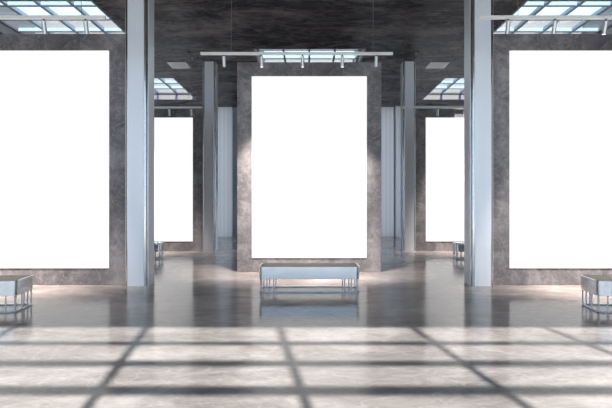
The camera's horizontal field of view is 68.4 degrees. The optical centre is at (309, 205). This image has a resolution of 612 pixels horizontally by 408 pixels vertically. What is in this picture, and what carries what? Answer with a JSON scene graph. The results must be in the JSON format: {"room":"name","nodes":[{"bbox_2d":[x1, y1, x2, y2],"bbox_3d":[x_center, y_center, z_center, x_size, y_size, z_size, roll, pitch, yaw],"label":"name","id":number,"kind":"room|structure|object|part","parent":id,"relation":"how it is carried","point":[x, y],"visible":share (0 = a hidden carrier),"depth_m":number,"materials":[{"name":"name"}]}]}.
{"room":"art gallery","nodes":[
{"label":"art gallery","id":0,"kind":"room"},
{"bbox_2d":[202,107,231,236],"bbox_3d":[-6.970,-1.650,21.820,6.460,6.300,0.040,0,0,0],"label":"wall","id":1,"kind":"structure","parent":0,"point":[224,113],"depth_m":21.80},
{"bbox_2d":[232,107,236,236],"bbox_3d":[-0.770,-1.650,21.960,5.940,6.300,0.200,0,0,0],"label":"wall","id":2,"kind":"structure","parent":0,"point":[234,109],"depth_m":21.86,"materials":[{"name":"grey concrete"}]},
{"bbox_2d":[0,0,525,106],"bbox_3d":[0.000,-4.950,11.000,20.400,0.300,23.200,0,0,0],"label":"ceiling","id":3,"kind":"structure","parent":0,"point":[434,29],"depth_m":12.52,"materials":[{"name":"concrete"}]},
{"bbox_2d":[0,0,105,34],"bbox_3d":[-5.258,-3.805,7.365,3.875,1.991,0.120,0,0,0],"label":"rail","id":4,"kind":"object","parent":3,"relation":"hanging from","point":[2,17],"visible":1,"depth_m":7.32,"materials":[{"name":"grey metal"}]},
{"bbox_3d":[-5.258,-3.075,7.340,3.851,0.054,0.052,0,0,0],"label":"rail","id":5,"kind":"part","parent":4,"relation":"part of","materials":[{"name":"silver metal"}]},
{"bbox_2d":[0,0,124,33],"bbox_3d":[-6.800,-5.278,12.230,3.460,0.964,3.460,0,0,0],"label":"skylight","id":6,"kind":"object","parent":3,"relation":"in","point":[108,26],"visible":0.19,"depth_m":12.70,"materials":[{"name":"grey"}]},
{"bbox_3d":[-6.800,-5.075,12.230,3.360,0.050,3.360,0,0,0],"label":"frame","id":7,"kind":"part","parent":6,"relation":"part of","materials":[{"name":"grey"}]},
{"bbox_2d":[154,78,196,99],"bbox_3d":[-6.800,-5.278,18.580,3.460,0.964,3.460,0,0,0],"label":"skylight","id":8,"kind":"object","parent":3,"relation":"in","point":[164,88],"visible":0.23,"depth_m":20.26,"materials":[{"name":"blue"}]},
{"bbox_3d":[-6.800,-5.075,18.580,3.360,0.050,3.360,0,0,0],"label":"frame","id":9,"kind":"part","parent":8,"relation":"part of","materials":[{"name":"grey metal"}]},
{"bbox_2d":[154,52,201,115],"bbox_3d":[-5.293,-3.805,14.055,3.875,1.991,0.120,0,0,0],"label":"rail","id":10,"kind":"object","parent":3,"relation":"hanging from","point":[169,107],"visible":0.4,"depth_m":14.00,"materials":[{"name":"grey metal"}]},
{"bbox_3d":[-5.293,-3.075,14.030,3.851,0.054,0.052,0,0,0],"label":"rail","id":11,"kind":"part","parent":10,"relation":"part of","materials":[{"name":"grey metal"}]},
{"bbox_2d":[167,62,190,68],"bbox_3d":[-4.430,-4.789,15.320,0.640,0.022,0.640,0,0,0],"label":"ceiling vent","id":12,"kind":"object","parent":3,"relation":"in","point":[175,65],"visible":1,"depth_m":15.32,"materials":[{"name":"grey metal"}]},
{"bbox_2d":[200,0,392,66],"bbox_3d":[-0.253,-3.805,9.105,3.875,1.991,0.120,0,0,0],"label":"rail","id":13,"kind":"object","parent":3,"relation":"hanging from","point":[231,52],"visible":1,"depth_m":9.06,"materials":[{"name":"grey metal"}]},
{"bbox_3d":[-1.570,-3.953,9.080,0.010,1.695,0.009,0,0,0],"label":"cord","id":14,"kind":"part","parent":13,"relation":"part of","materials":[{"name":"grey plastic"}]},
{"bbox_3d":[-0.253,-3.075,9.080,3.851,0.054,0.052,0,0,0],"label":"rail","id":15,"kind":"part","parent":13,"relation":"part of","materials":[{"name":"silver metal"}]},
{"bbox_2d":[253,49,365,61],"bbox_3d":[0.000,-5.278,15.460,3.460,0.964,3.460,0,0,0],"label":"skylight","id":16,"kind":"object","parent":3,"relation":"in","point":[266,58],"visible":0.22,"depth_m":15.44,"materials":[{"name":"blue"}]},
{"bbox_2d":[398,52,463,115],"bbox_3d":[4.723,-3.805,14.055,3.875,1.991,0.120,0,0,0],"label":"rail","id":17,"kind":"object","parent":3,"relation":"hanging from","point":[418,106],"visible":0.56,"depth_m":14.00,"materials":[{"name":"grey metal"}]},
{"bbox_3d":[3.405,-3.953,14.030,0.010,1.695,0.009,0,0,0],"label":"cord","id":18,"kind":"part","parent":17,"relation":"part of","materials":[{"name":"grey plastic"}]},
{"bbox_3d":[4.723,-3.075,14.030,3.851,0.054,0.052,0,0,0],"label":"rail","id":19,"kind":"part","parent":17,"relation":"part of","materials":[{"name":"grey metal"}]},
{"bbox_2d":[425,62,449,68],"bbox_3d":[4.360,-4.789,15.320,0.640,0.022,0.640,0,0,0],"label":"ceiling vent","id":20,"kind":"object","parent":3,"relation":"in","point":[432,65],"visible":1,"depth_m":15.32,"materials":[{"name":"grey metal"}]},
{"bbox_2d":[422,78,463,99],"bbox_3d":[6.800,-5.278,18.580,3.460,0.964,3.460,0,0,0],"label":"skylight","id":21,"kind":"object","parent":3,"relation":"in","point":[448,88],"visible":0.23,"depth_m":20.26,"materials":[{"name":"blue"}]},
{"bbox_3d":[6.800,-5.075,18.580,3.360,0.050,3.360,0,0,0],"label":"frame","id":22,"kind":"part","parent":21,"relation":"part of","materials":[{"name":"grey metal"}]},
{"bbox_2d":[479,15,611,34],"bbox_3d":[4.723,-3.805,7.365,3.875,1.991,0.120,0,0,0],"label":"rail","id":23,"kind":"object","parent":3,"relation":"hanging from","point":[481,17],"visible":1,"depth_m":7.32,"materials":[{"name":"grey metal"}]},
{"bbox_3d":[4.723,-3.075,7.340,3.851,0.054,0.052,0,0,0],"label":"rail","id":24,"kind":"part","parent":23,"relation":"part of","materials":[{"name":"silver metal"}]},
{"bbox_2d":[493,0,611,33],"bbox_3d":[6.800,-5.278,12.230,3.460,0.964,3.460,0,0,0],"label":"skylight","id":25,"kind":"object","parent":3,"relation":"in","point":[516,26],"visible":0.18,"depth_m":12.83,"materials":[{"name":"blue"}]},
{"bbox_2d":[0,237,611,407],"bbox_3d":[0.000,1.600,11.000,20.400,0.200,23.200,0,0,0],"label":"floor","id":26,"kind":"structure","parent":0,"point":[203,334],"depth_m":4.95,"materials":[{"name":"concrete"}]},
{"bbox_2d":[0,275,32,312],"bbox_3d":[-5.027,1.275,6.485,1.754,0.450,0.560,0,0,-8],"label":"bench","id":27,"kind":"object","parent":26,"relation":"on","point":[10,285],"visible":1,"depth_m":6.48,"materials":[{"name":"silver metal"}]},
{"bbox_3d":[-4.267,1.371,6.325,0.021,0.222,0.020,0,0,-8],"label":"rod","id":28,"kind":"part","parent":27,"relation":"part of","materials":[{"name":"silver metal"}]},
{"bbox_3d":[-4.161,1.371,6.361,0.021,0.222,0.020,0,0,-8],"label":"rod","id":29,"kind":"part","parent":27,"relation":"part of","materials":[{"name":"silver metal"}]},
{"bbox_2d":[0,34,124,284],"bbox_3d":[-5.105,-0.885,8.659,3.282,4.770,0.262,0,0,0],"label":"display panel","id":30,"kind":"object","parent":26,"relation":"on","point":[62,96],"visible":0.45,"depth_m":8.53,"materials":[{"name":"grey"}]},
{"bbox_2d":[125,0,153,285],"bbox_3d":[-3.238,-1.650,8.610,0.442,6.300,0.442,0,0,0],"label":"steel column","id":31,"kind":"structure","parent":26,"relation":"on","point":[139,14],"depth_m":8.39,"materials":[{"name":"grey metal"}]},
{"bbox_3d":[-3.238,-1.649,8.399,0.304,6.299,0.021,0,0,0],"label":"cladding panel","id":32,"kind":"part","parent":31,"relation":"part of","materials":[{"name":"silver metal"}]},
{"bbox_3d":[-3.027,-1.649,8.610,0.021,6.299,0.304,0,0,0],"label":"cladding panel","id":33,"kind":"part","parent":31,"relation":"part of","materials":[{"name":"silver metal"}]},
{"bbox_2d":[154,242,163,259],"bbox_3d":[-5.027,1.275,12.655,1.754,0.450,0.560,0,0,-8],"label":"bench","id":34,"kind":"object","parent":26,"relation":"on","point":[158,246],"visible":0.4,"depth_m":12.53,"materials":[{"name":"silver metal"}]},
{"bbox_2d":[154,108,202,250],"bbox_3d":[-5.190,-0.885,15.119,3.282,4.770,0.262,0,0,0],"label":"display panel","id":35,"kind":"object","parent":26,"relation":"on","point":[178,137],"visible":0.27,"depth_m":14.99,"materials":[{"name":"grey"}]},
{"bbox_2d":[154,118,192,240],"bbox_3d":[-5.190,-0.882,14.996,2.612,4.125,0.016,0,0,0],"label":"poster","id":36,"kind":"object","parent":35,"relation":"attached to","point":[173,137],"depth_m":14.99,"materials":[{"name":"white paper"}]},
{"bbox_2d":[203,61,217,250],"bbox_3d":[-3.325,-1.650,15.150,0.442,6.300,0.442,0,0,0],"label":"steel column","id":37,"kind":"structure","parent":26,"relation":"on","point":[210,68],"depth_m":14.93,"materials":[{"name":"grey metal"}]},
{"bbox_3d":[-3.325,-1.649,14.940,0.304,6.299,0.021,0,0,0],"label":"cladding panel","id":38,"kind":"part","parent":37,"relation":"part of","materials":[{"name":"silver metal"}]},
{"bbox_3d":[-3.115,-1.649,15.150,0.021,6.299,0.304,0,0,0],"label":"cladding panel","id":39,"kind":"part","parent":37,"relation":"part of","materials":[{"name":"silver metal"}]},
{"bbox_2d":[237,62,380,271],"bbox_3d":[0.000,-0.885,10.349,3.282,4.770,0.262,0,0,0],"label":"display panel","id":40,"kind":"object","parent":26,"relation":"on","point":[309,136],"visible":0.95,"depth_m":10.22,"materials":[{"name":"grey concrete"}]},
{"bbox_2d":[252,76,366,257],"bbox_3d":[0.000,-0.882,10.226,2.612,4.125,0.016,0,0,0],"label":"poster","id":41,"kind":"object","parent":40,"relation":"attached to","point":[309,133],"depth_m":10.22,"materials":[{"name":"white paper"}]},
{"bbox_2d":[259,263,358,292],"bbox_3d":[0.000,1.275,8.060,1.754,0.450,0.560,0,0,0],"label":"bench","id":42,"kind":"object","parent":26,"relation":"on","point":[267,271],"visible":1,"depth_m":7.78,"materials":[{"name":"silver metal"}]},
{"bbox_2d":[401,61,415,250],"bbox_3d":[3.325,-1.650,15.150,0.442,6.300,0.442,0,0,0],"label":"steel column","id":43,"kind":"structure","parent":26,"relation":"on","point":[408,68],"depth_m":14.93,"materials":[{"name":"white metal"}]},
{"bbox_3d":[3.115,-1.649,15.150,0.021,6.299,0.304,0,0,0],"label":"cladding panel","id":44,"kind":"part","parent":43,"relation":"part of","materials":[{"name":"silver metal"}]},
{"bbox_3d":[3.325,-1.649,14.940,0.304,6.299,0.021,0,0,0],"label":"cladding panel","id":45,"kind":"part","parent":43,"relation":"part of","materials":[{"name":"silver metal"}]},
{"bbox_3d":[3.535,-1.649,15.150,0.021,6.299,0.304,0,0,0],"label":"cladding panel","id":46,"kind":"part","parent":43,"relation":"part of","materials":[{"name":"silver metal"}]},
{"bbox_2d":[416,108,463,250],"bbox_3d":[5.190,-0.885,15.119,3.282,4.770,0.262,0,0,0],"label":"display panel","id":47,"kind":"object","parent":26,"relation":"on","point":[440,138],"visible":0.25,"depth_m":14.99,"materials":[{"name":"grey"}]},
{"bbox_2d":[426,118,463,240],"bbox_3d":[5.190,-0.882,14.996,2.612,4.125,0.016,0,0,0],"label":"poster","id":48,"kind":"object","parent":47,"relation":"attached to","point":[444,136],"depth_m":14.99,"materials":[{"name":"white paper"}]},
{"bbox_2d":[452,242,463,259],"bbox_3d":[4.967,1.275,12.655,1.754,0.450,0.560,0,0,8],"label":"bench","id":49,"kind":"object","parent":26,"relation":"on","point":[456,246],"visible":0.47,"depth_m":12.52,"materials":[{"name":"silver metal"}]},
{"bbox_2d":[464,0,492,285],"bbox_3d":[3.238,-1.650,8.610,0.442,6.300,0.442,0,0,0],"label":"steel column","id":50,"kind":"structure","parent":26,"relation":"on","point":[478,34],"depth_m":8.39,"materials":[{"name":"white metal"}]},
{"bbox_3d":[3.027,-1.649,8.610,0.021,6.299,0.304,0,0,0],"label":"cladding panel","id":51,"kind":"part","parent":50,"relation":"part of","materials":[{"name":"silver metal"}]},
{"bbox_3d":[3.238,-1.649,8.399,0.304,6.299,0.021,0,0,0],"label":"cladding panel","id":52,"kind":"part","parent":50,"relation":"part of","materials":[{"name":"silver metal"}]},
{"bbox_2d":[493,34,611,284],"bbox_3d":[5.105,-0.885,8.659,3.282,4.770,0.262,0,0,0],"label":"display panel","id":53,"kind":"object","parent":26,"relation":"on","point":[552,94],"visible":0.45,"depth_m":8.53,"materials":[{"name":"grey"}]},
{"bbox_2d":[581,275,611,312],"bbox_3d":[4.957,1.275,6.485,1.754,0.450,0.560,0,0,8],"label":"bench","id":54,"kind":"object","parent":26,"relation":"on","point":[599,285],"visible":1,"depth_m":6.49,"materials":[{"name":"silver metal"}]},
{"bbox_3d":[4.091,1.371,6.361,0.021,0.222,0.020,0,0,8],"label":"rod","id":55,"kind":"part","parent":54,"relation":"part of","materials":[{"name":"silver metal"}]},
{"bbox_3d":[4.197,1.371,6.325,0.021,0.222,0.020,0,0,8],"label":"rod","id":56,"kind":"part","parent":54,"relation":"part of","materials":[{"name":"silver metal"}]},
{"bbox_2d":[381,106,400,236],"bbox_3d":[6.200,-1.650,21.695,8.000,6.300,0.290,0,0,0],"label":"wall","id":57,"kind":"structure","parent":0,"point":[390,116],"depth_m":21.80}
]}

